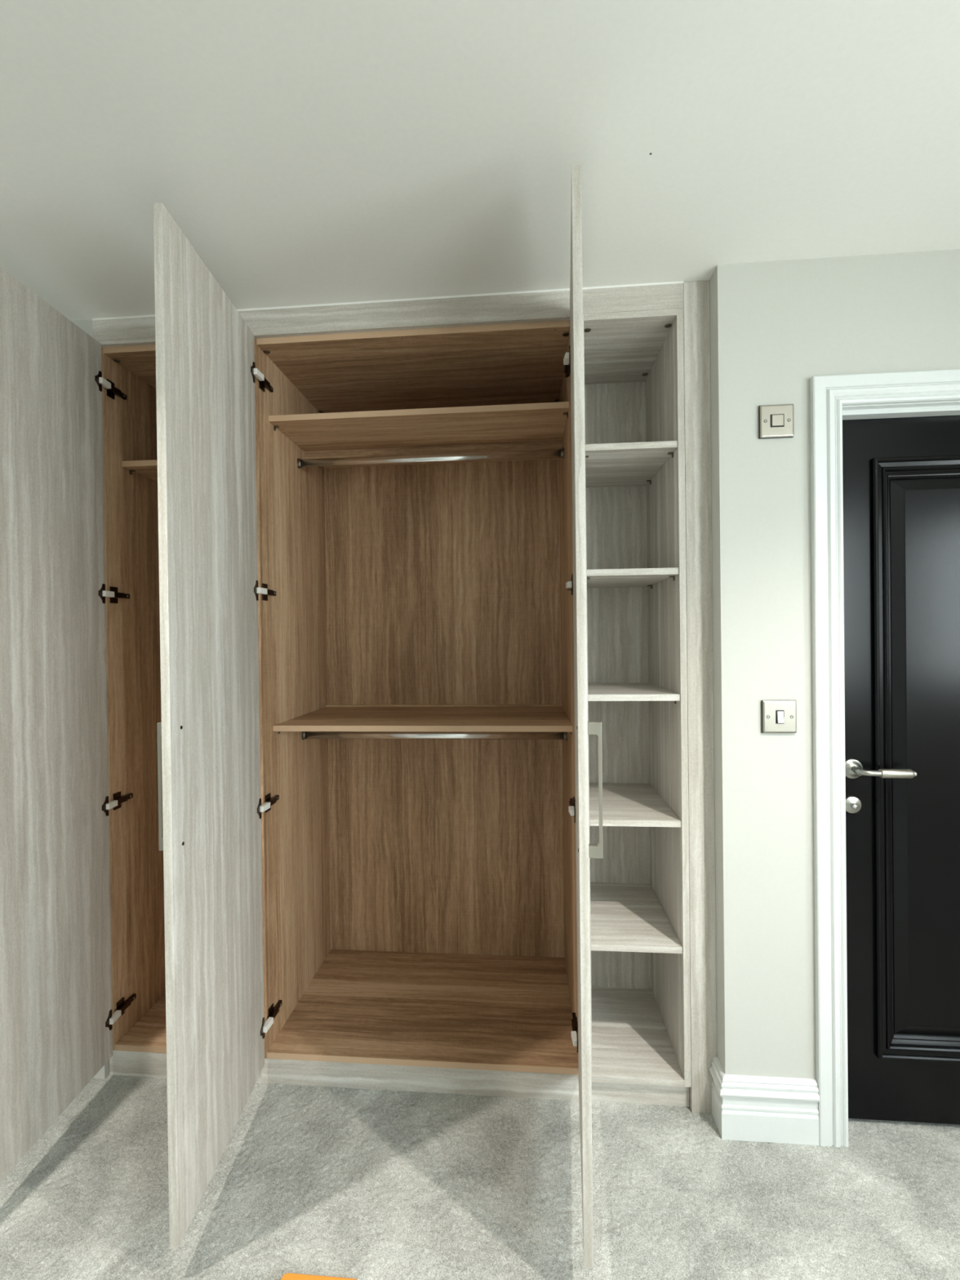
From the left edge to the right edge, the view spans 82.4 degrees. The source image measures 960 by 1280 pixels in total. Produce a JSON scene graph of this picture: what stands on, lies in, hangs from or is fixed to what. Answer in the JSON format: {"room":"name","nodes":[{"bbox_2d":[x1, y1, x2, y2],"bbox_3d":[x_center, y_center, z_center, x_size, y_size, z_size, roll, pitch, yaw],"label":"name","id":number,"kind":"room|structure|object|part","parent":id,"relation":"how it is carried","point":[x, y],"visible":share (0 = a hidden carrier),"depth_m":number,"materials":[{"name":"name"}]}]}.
{"room":"bedroom","nodes":[
{"label":"bedroom","id":0,"kind":"room"},
{"bbox_2d":[0,0,959,320],"bbox_3d":[-0.361,-1.044,-0.084,4.850,0.101,5.150,-1,0,5],"label":"ceiling","id":1,"kind":"structure","parent":0,"point":[307,152],"depth_m":1.10,"materials":[{"name":"paint"}]},
{"bbox_2d":[91,280,684,347],"bbox_3d":[-0.311,-0.965,1.634,1.784,0.080,0.022,-1,0,5],"label":"filler panel","id":2,"kind":"object","parent":1,"relation":"attached to","point":[541,305],"visible":0.71,"depth_m":1.61,"materials":[{"name":"grey wood"}]},
{"bbox_2d":[0,1075,959,1279],"bbox_3d":[-0.332,1.373,-0.070,4.850,0.006,5.150,-1,0,5],"label":"floor","id":3,"kind":"structure","parent":0,"point":[339,1182],"depth_m":1.34,"materials":[{"name":"grey carpet"}]},
{"bbox_2d":[0,266,262,1182],"bbox_3d":[-0.933,0.226,1.730,0.498,2.287,1.082,-1,0,5],"label":"wardrobe","id":4,"kind":"object","parent":3,"relation":"on","point":[82,976],"visible":0.62,"depth_m":1.56,"materials":[{"name":"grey wood"}]},
{"bbox_3d":[-1.168,0.191,1.454,0.019,2.208,0.494,-1,0,0],"label":"door","id":5,"kind":"part","parent":4,"relation":"part of","materials":[{"name":"grey wood"}]},
{"bbox_3d":[-1.167,-0.796,1.677,0.004,0.060,0.025,-1,0,0],"label":"hinge cup plate","id":6,"kind":"part","parent":4,"relation":"part of","materials":[{"name":"metal"}]},
{"bbox_3d":[-1.159,-0.143,1.681,0.004,0.060,0.025,-1,0,0],"label":"hinge cup plate","id":7,"kind":"part","parent":4,"relation":"part of","materials":[{"name":"metal"}]},
{"bbox_3d":[-1.151,0.513,1.684,0.004,0.060,0.025,-1,0,0],"label":"hinge cup plate","id":8,"kind":"part","parent":4,"relation":"part of","materials":[{"name":"metal"}]},
{"bbox_3d":[-1.143,1.176,1.688,0.004,0.060,0.025,-1,0,0],"label":"hinge cup plate","id":9,"kind":"part","parent":4,"relation":"part of","materials":[{"name":"metal"}]},
{"bbox_3d":[-1.166,-0.796,1.760,0.015,0.052,0.082,-1,0,5],"label":"hinge arm","id":10,"kind":"part","parent":4,"relation":"part of","materials":[{"name":"metal"}]},
{"bbox_3d":[-1.158,-0.143,1.764,0.015,0.052,0.082,-1,0,5],"label":"hinge arm","id":11,"kind":"part","parent":4,"relation":"part of","materials":[{"name":"metal"}]},
{"bbox_3d":[-1.150,0.512,1.767,0.015,0.052,0.082,-1,0,5],"label":"hinge arm","id":12,"kind":"part","parent":4,"relation":"part of","materials":[{"name":"metal"}]},
{"bbox_3d":[-1.142,1.176,1.771,0.015,0.052,0.082,-1,0,5],"label":"hinge arm","id":13,"kind":"part","parent":4,"relation":"part of","materials":[{"name":"metal"}]},
{"bbox_3d":[-0.926,-0.910,1.980,0.461,0.019,0.569,-1,0,5],"label":"panel","id":14,"kind":"part","parent":4,"relation":"part of","materials":[{"name":"brown wood"}]},
{"bbox_3d":[-1.151,0.187,2.006,0.019,2.208,0.569,-1,0,5],"label":"panel","id":15,"kind":"part","parent":4,"relation":"part of","materials":[{"name":"brown wood"}]},
{"bbox_2d":[123,465,157,481],"bbox_3d":[-0.919,-0.579,2.011,0.460,0.019,0.485,-1,0,5],"label":"shelf","id":16,"kind":"object","parent":4,"relation":"attached to","point":[144,473],"depth_m":1.84,"materials":[{"name":"brown wood"}]},
{"bbox_3d":[-0.899,1.279,1.992,0.461,0.019,0.569,-1,0,5],"label":"panel","id":17,"kind":"part","parent":4,"relation":"part of","materials":[{"name":"brown wood"}]},
{"bbox_2d":[280,1272,356,1279],"bbox_3d":[-0.342,1.355,1.080,0.167,0.022,0.160,-1,0,5],"label":"tool case","id":18,"kind":"object","parent":3,"relation":"on","point":[288,1276],"visible":1,"depth_m":1.16,"materials":[{"name":"orange plastic"}]},
{"bbox_2d":[153,164,603,1267],"bbox_3d":[-0.194,0.209,1.665,0.986,2.304,1.092,-1,0,5],"label":"wardrobe","id":19,"kind":"object","parent":3,"relation":"on","point":[374,729],"visible":1,"depth_m":1.86,"materials":[{"name":"brown wood"}]},
{"bbox_3d":[-0.687,0.320,1.200,0.030,0.280,0.012,-1,0,-2],"label":"handle","id":20,"kind":"part","parent":19,"relation":"part of","materials":[{"name":"silver metal"}]},
{"bbox_3d":[-0.669,0.185,1.407,0.019,2.208,0.500,-1,0,-2],"label":"door","id":21,"kind":"part","parent":19,"relation":"part of","materials":[{"name":"grey wood"}]},
{"bbox_3d":[-0.676,-0.801,1.633,0.004,0.060,0.025,-1,0,-2],"label":"hinge cup plate","id":22,"kind":"part","parent":19,"relation":"part of","materials":[{"name":"metal"}]},
{"bbox_3d":[-0.668,-0.148,1.637,0.004,0.060,0.025,-1,0,-2],"label":"hinge cup plate","id":23,"kind":"part","parent":19,"relation":"part of","materials":[{"name":"metal"}]},
{"bbox_3d":[-0.660,0.507,1.641,0.004,0.060,0.025,-1,0,-2],"label":"hinge cup plate","id":24,"kind":"part","parent":19,"relation":"part of","materials":[{"name":"metal"}]},
{"bbox_3d":[-0.652,1.171,1.645,0.004,0.060,0.025,-1,0,-2],"label":"hinge cup plate","id":25,"kind":"part","parent":19,"relation":"part of","materials":[{"name":"metal"}]},
{"bbox_3d":[-0.669,-0.802,1.719,0.015,0.052,0.082,-1,0,5],"label":"hinge arm","id":26,"kind":"part","parent":19,"relation":"part of","materials":[{"name":"metal"}]},
{"bbox_3d":[-0.661,-0.149,1.723,0.015,0.052,0.082,-1,0,5],"label":"hinge arm","id":27,"kind":"part","parent":19,"relation":"part of","materials":[{"name":"metal"}]},
{"bbox_3d":[-0.653,0.506,1.727,0.015,0.052,0.082,-1,0,5],"label":"hinge arm","id":28,"kind":"part","parent":19,"relation":"part of","materials":[{"name":"metal"}]},
{"bbox_3d":[-0.645,1.170,1.730,0.015,0.052,0.082,-1,0,5],"label":"hinge arm","id":29,"kind":"part","parent":19,"relation":"part of","materials":[{"name":"metal"}]},
{"bbox_3d":[-0.655,0.182,1.965,0.019,2.208,0.569,-1,0,5],"label":"panel","id":30,"kind":"part","parent":19,"relation":"part of","materials":[{"name":"brown wood"}]},
{"bbox_2d":[297,457,302,468],"bbox_3d":[-0.648,-0.636,1.971,0.012,0.036,0.021,-1,0,5],"label":"rod bracket","id":31,"kind":"object","parent":19,"relation":"attached to","point":[299,460],"depth_m":1.96,"materials":[{"name":"metal"}]},
{"bbox_2d":[301,731,305,739],"bbox_3d":[-0.636,0.343,1.983,0.012,0.036,0.021,-1,0,5],"label":"socket","id":32,"kind":"object","parent":19,"relation":"attached to","point":[303,733],"depth_m":1.97,"materials":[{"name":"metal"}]},
{"bbox_3d":[-0.186,-0.919,1.919,0.948,0.019,0.569,-1,0,5],"label":"panel","id":33,"kind":"part","parent":19,"relation":"part of","materials":[{"name":"brown wood"}]},
{"bbox_2d":[268,408,568,468],"bbox_3d":[-0.181,-0.712,1.950,0.947,0.019,0.486,-1,0,5],"label":"shelf","id":34,"kind":"object","parent":19,"relation":"attached to","point":[423,429],"depth_m":1.85,"materials":[{"name":"brown wood"}]},
{"bbox_3d":[-0.160,1.271,1.932,0.948,0.019,0.569,-1,0,5],"label":"panel","id":35,"kind":"part","parent":19,"relation":"part of","materials":[{"name":"brown wood"}]},
{"bbox_2d":[274,706,572,732],"bbox_3d":[-0.169,0.276,1.955,0.947,0.019,0.486,-1,0,5],"label":"shelf","id":36,"kind":"object","parent":19,"relation":"attached to","point":[315,718],"depth_m":1.84,"materials":[{"name":"brown wood"}]},
{"bbox_3d":[-0.182,-0.641,1.933,0.942,0.028,0.015,-1,0,5],"label":"hanging rail","id":37,"kind":"part","parent":19,"relation":"part of","materials":[{"name":"silver metal"}]},
{"bbox_3d":[-0.177,-0.688,2.000,0.948,0.030,0.019,-1,0,5],"label":"shelf rail","id":38,"kind":"part","parent":19,"relation":"part of","materials":[{"name":"silver metal"}]},
{"bbox_3d":[-0.169,0.338,1.945,0.942,0.028,0.015,-1,0,5],"label":"hanging rail","id":39,"kind":"part","parent":19,"relation":"part of","materials":[{"name":"silver metal"}]},
{"bbox_3d":[-0.150,0.174,2.201,0.963,2.186,0.008,-1,0,5],"label":"panel","id":40,"kind":"part","parent":19,"relation":"part of","materials":[{"name":"brown wood"}]},
{"bbox_2d":[560,447,564,457],"bbox_3d":[0.285,-0.647,1.895,0.012,0.036,0.021,-1,0,5],"label":"socket","id":41,"kind":"object","parent":19,"relation":"attached to","point":[562,449],"depth_m":1.89,"materials":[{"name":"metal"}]},
{"bbox_2d":[564,732,567,740],"bbox_3d":[0.297,0.332,1.907,0.012,0.036,0.021,-1,0,5],"label":"socket","id":42,"kind":"object","parent":19,"relation":"attached to","point":[565,733],"depth_m":1.90,"materials":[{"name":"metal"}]},
{"bbox_3d":[0.260,-0.813,1.643,0.015,0.052,0.082,-1,0,5],"label":"hinge arm","id":43,"kind":"part","parent":19,"relation":"part of","materials":[{"name":"metal"}]},
{"bbox_3d":[0.309,0.170,1.886,0.019,2.208,0.569,-1,0,5],"label":"panel","id":44,"kind":"part","parent":19,"relation":"part of","materials":[{"name":"brown wood"}]},
{"bbox_3d":[0.256,-0.812,1.563,0.004,0.060,0.025,-1,0,9],"label":"hinge cup plate","id":45,"kind":"part","parent":19,"relation":"part of","materials":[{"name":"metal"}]},
{"bbox_3d":[0.264,-0.159,1.567,0.004,0.060,0.025,-1,0,9],"label":"hinge cup plate","id":46,"kind":"part","parent":19,"relation":"part of","materials":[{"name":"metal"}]},
{"bbox_3d":[0.276,0.496,1.650,0.015,0.052,0.082,-1,0,5],"label":"hinge arm","id":47,"kind":"part","parent":19,"relation":"part of","materials":[{"name":"metal"}]},
{"bbox_3d":[0.272,0.496,1.571,0.004,0.060,0.025,-1,0,9],"label":"hinge cup plate","id":48,"kind":"part","parent":19,"relation":"part of","materials":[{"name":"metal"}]},
{"bbox_3d":[0.284,1.159,1.654,0.015,0.052,0.082,-1,0,5],"label":"hinge arm","id":49,"kind":"part","parent":19,"relation":"part of","materials":[{"name":"metal"}]},
{"bbox_3d":[0.280,1.159,1.575,0.004,0.060,0.025,-1,0,9],"label":"hinge cup plate","id":50,"kind":"part","parent":19,"relation":"part of","materials":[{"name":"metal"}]},
{"bbox_3d":[0.243,0.157,1.341,0.019,2.208,0.494,-1,0,9],"label":"door","id":51,"kind":"part","parent":19,"relation":"part of","materials":[{"name":"grey wood"}]},
{"bbox_3d":[0.237,0.309,1.131,0.030,0.280,0.012,-1,0,9],"label":"handle","id":52,"kind":"part","parent":19,"relation":"part of","materials":[{"name":"silver metal"}]},
{"bbox_2d":[582,308,691,1106],"bbox_3d":[0.460,0.206,1.782,0.298,2.293,0.420,-1,0,5],"label":"shelf unit","id":53,"kind":"object","parent":3,"relation":"on","point":[634,409],"visible":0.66,"depth_m":1.79,"materials":[{"name":"wood"}]},
{"bbox_3d":[0.320,0.171,1.793,0.019,2.220,0.420,-1,0,5],"label":"panel","id":54,"kind":"part","parent":53,"relation":"part of","materials":[{"name":"grey wood"}]},
{"bbox_3d":[0.476,0.168,1.983,0.276,2.197,0.008,-1,0,5],"label":"panel","id":55,"kind":"part","parent":53,"relation":"part of","materials":[{"name":"grey wood"}]},
{"bbox_3d":[0.446,-0.931,1.775,0.261,0.019,0.420,-1,0,5],"label":"panel","id":56,"kind":"part","parent":53,"relation":"part of","materials":[{"name":"grey wood"}]},
{"bbox_3d":[0.450,-0.559,1.774,0.259,0.019,0.404,-1,0,5],"label":"shelf","id":57,"kind":"part","parent":53,"relation":"part of","materials":[{"name":"grey wood"}]},
{"bbox_3d":[0.454,-0.197,1.776,0.259,0.019,0.404,-1,0,5],"label":"shelf","id":58,"kind":"part","parent":53,"relation":"part of","materials":[{"name":"grey wood"}]},
{"bbox_3d":[0.459,0.165,1.778,0.259,0.019,0.404,-1,0,5],"label":"shelf","id":59,"kind":"part","parent":53,"relation":"part of","materials":[{"name":"grey wood"}]},
{"bbox_3d":[0.463,0.527,1.780,0.259,0.019,0.404,-1,0,5],"label":"shelf","id":60,"kind":"part","parent":53,"relation":"part of","materials":[{"name":"grey wood"}]},
{"bbox_3d":[0.468,0.889,1.782,0.259,0.019,0.404,-1,0,5],"label":"shelf","id":61,"kind":"part","parent":53,"relation":"part of","materials":[{"name":"grey wood"}]},
{"bbox_3d":[0.473,1.270,1.788,0.261,0.019,0.420,-1,0,5],"label":"panel","id":62,"kind":"part","parent":53,"relation":"part of","materials":[{"name":"grey wood"}]},
{"bbox_3d":[0.598,0.168,1.770,0.019,2.220,0.420,-1,0,5],"label":"panel","id":63,"kind":"part","parent":53,"relation":"part of","materials":[{"name":"grey wood"}]},
{"bbox_2d":[683,280,716,1113],"bbox_3d":[0.627,0.168,1.567,0.071,2.366,0.019,-1,0,5],"label":"filler panel","id":64,"kind":"object","parent":3,"relation":"on","point":[695,294],"visible":0.8,"depth_m":1.56,"materials":[{"name":"grey wood"}]},
{"bbox_2d":[71,248,959,1079],"bbox_3d":[-0.179,0.175,1.961,4.850,2.367,0.801,-1,0,5],"label":"wall","id":65,"kind":"structure","parent":0,"point":[775,326],"depth_m":1.48,"materials":[{"name":"paint"}]},
{"bbox_2d":[709,1056,819,1145],"bbox_3d":[0.779,1.267,1.510,0.257,0.166,0.086,-1,0,5],"label":"baseboard","id":66,"kind":"structure","parent":65,"relation":"attached to","point":[745,1108],"depth_m":1.48,"materials":[{"name":"white wood"}]},
{"bbox_2d":[758,404,794,439],"bbox_3d":[0.794,-0.586,1.468,0.088,0.088,0.014,-1,0,5],"label":"light switch","id":67,"kind":"object","parent":65,"relation":"attached to","point":[775,421],"visible":1,"depth_m":1.47,"materials":[{"name":"silver plastic"}]},
{"bbox_2d":[760,700,796,733],"bbox_3d":[0.804,0.206,1.471,0.088,0.088,0.016,-1,0,5],"label":"light switch","id":68,"kind":"object","parent":65,"relation":"attached to","point":[777,716],"visible":1,"depth_m":1.47,"materials":[{"name":"silver plastic"}]},
{"bbox_2d":[809,368,959,1147],"bbox_3d":[1.348,0.321,1.425,0.912,2.048,0.020,-1,0,5],"label":"trim","id":69,"kind":"structure","parent":65,"relation":"attached to","point":[828,394],"depth_m":1.45,"materials":[{"name":"white wood"}]},
{"bbox_2d":[842,415,959,1124],"bbox_3d":[1.353,0.354,1.481,0.764,1.950,0.109,-1,0,5],"label":"door","id":70,"kind":"structure","parent":65,"relation":"in","point":[901,476],"depth_m":1.51,"materials":[{"name":"black wood"}]},
{"bbox_3d":[1.029,0.457,1.507,0.015,0.015,0.014,-1,0,5],"label":"lock knob","id":71,"kind":"part","parent":70,"relation":"part of","materials":[{"name":"silver metal"}]},
{"bbox_3d":[1.354,0.324,1.492,0.535,1.651,0.028,-1,0,5],"label":"panel moulding","id":72,"kind":"part","parent":70,"relation":"part of","materials":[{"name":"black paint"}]},
{"bbox_3d":[1.355,0.324,1.500,0.421,1.537,0.012,-1,0,5],"label":"raised panel","id":73,"kind":"part","parent":70,"relation":"part of","materials":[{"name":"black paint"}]},
{"bbox_2d":[842,400,959,420],"bbox_3d":[1.355,0.344,1.506,0.830,1.998,0.143,-1,0,5],"label":"trim","id":74,"kind":"structure","parent":65,"relation":"attached to","point":[936,408],"depth_m":1.47,"materials":[{"name":"white wood"}]}
]}

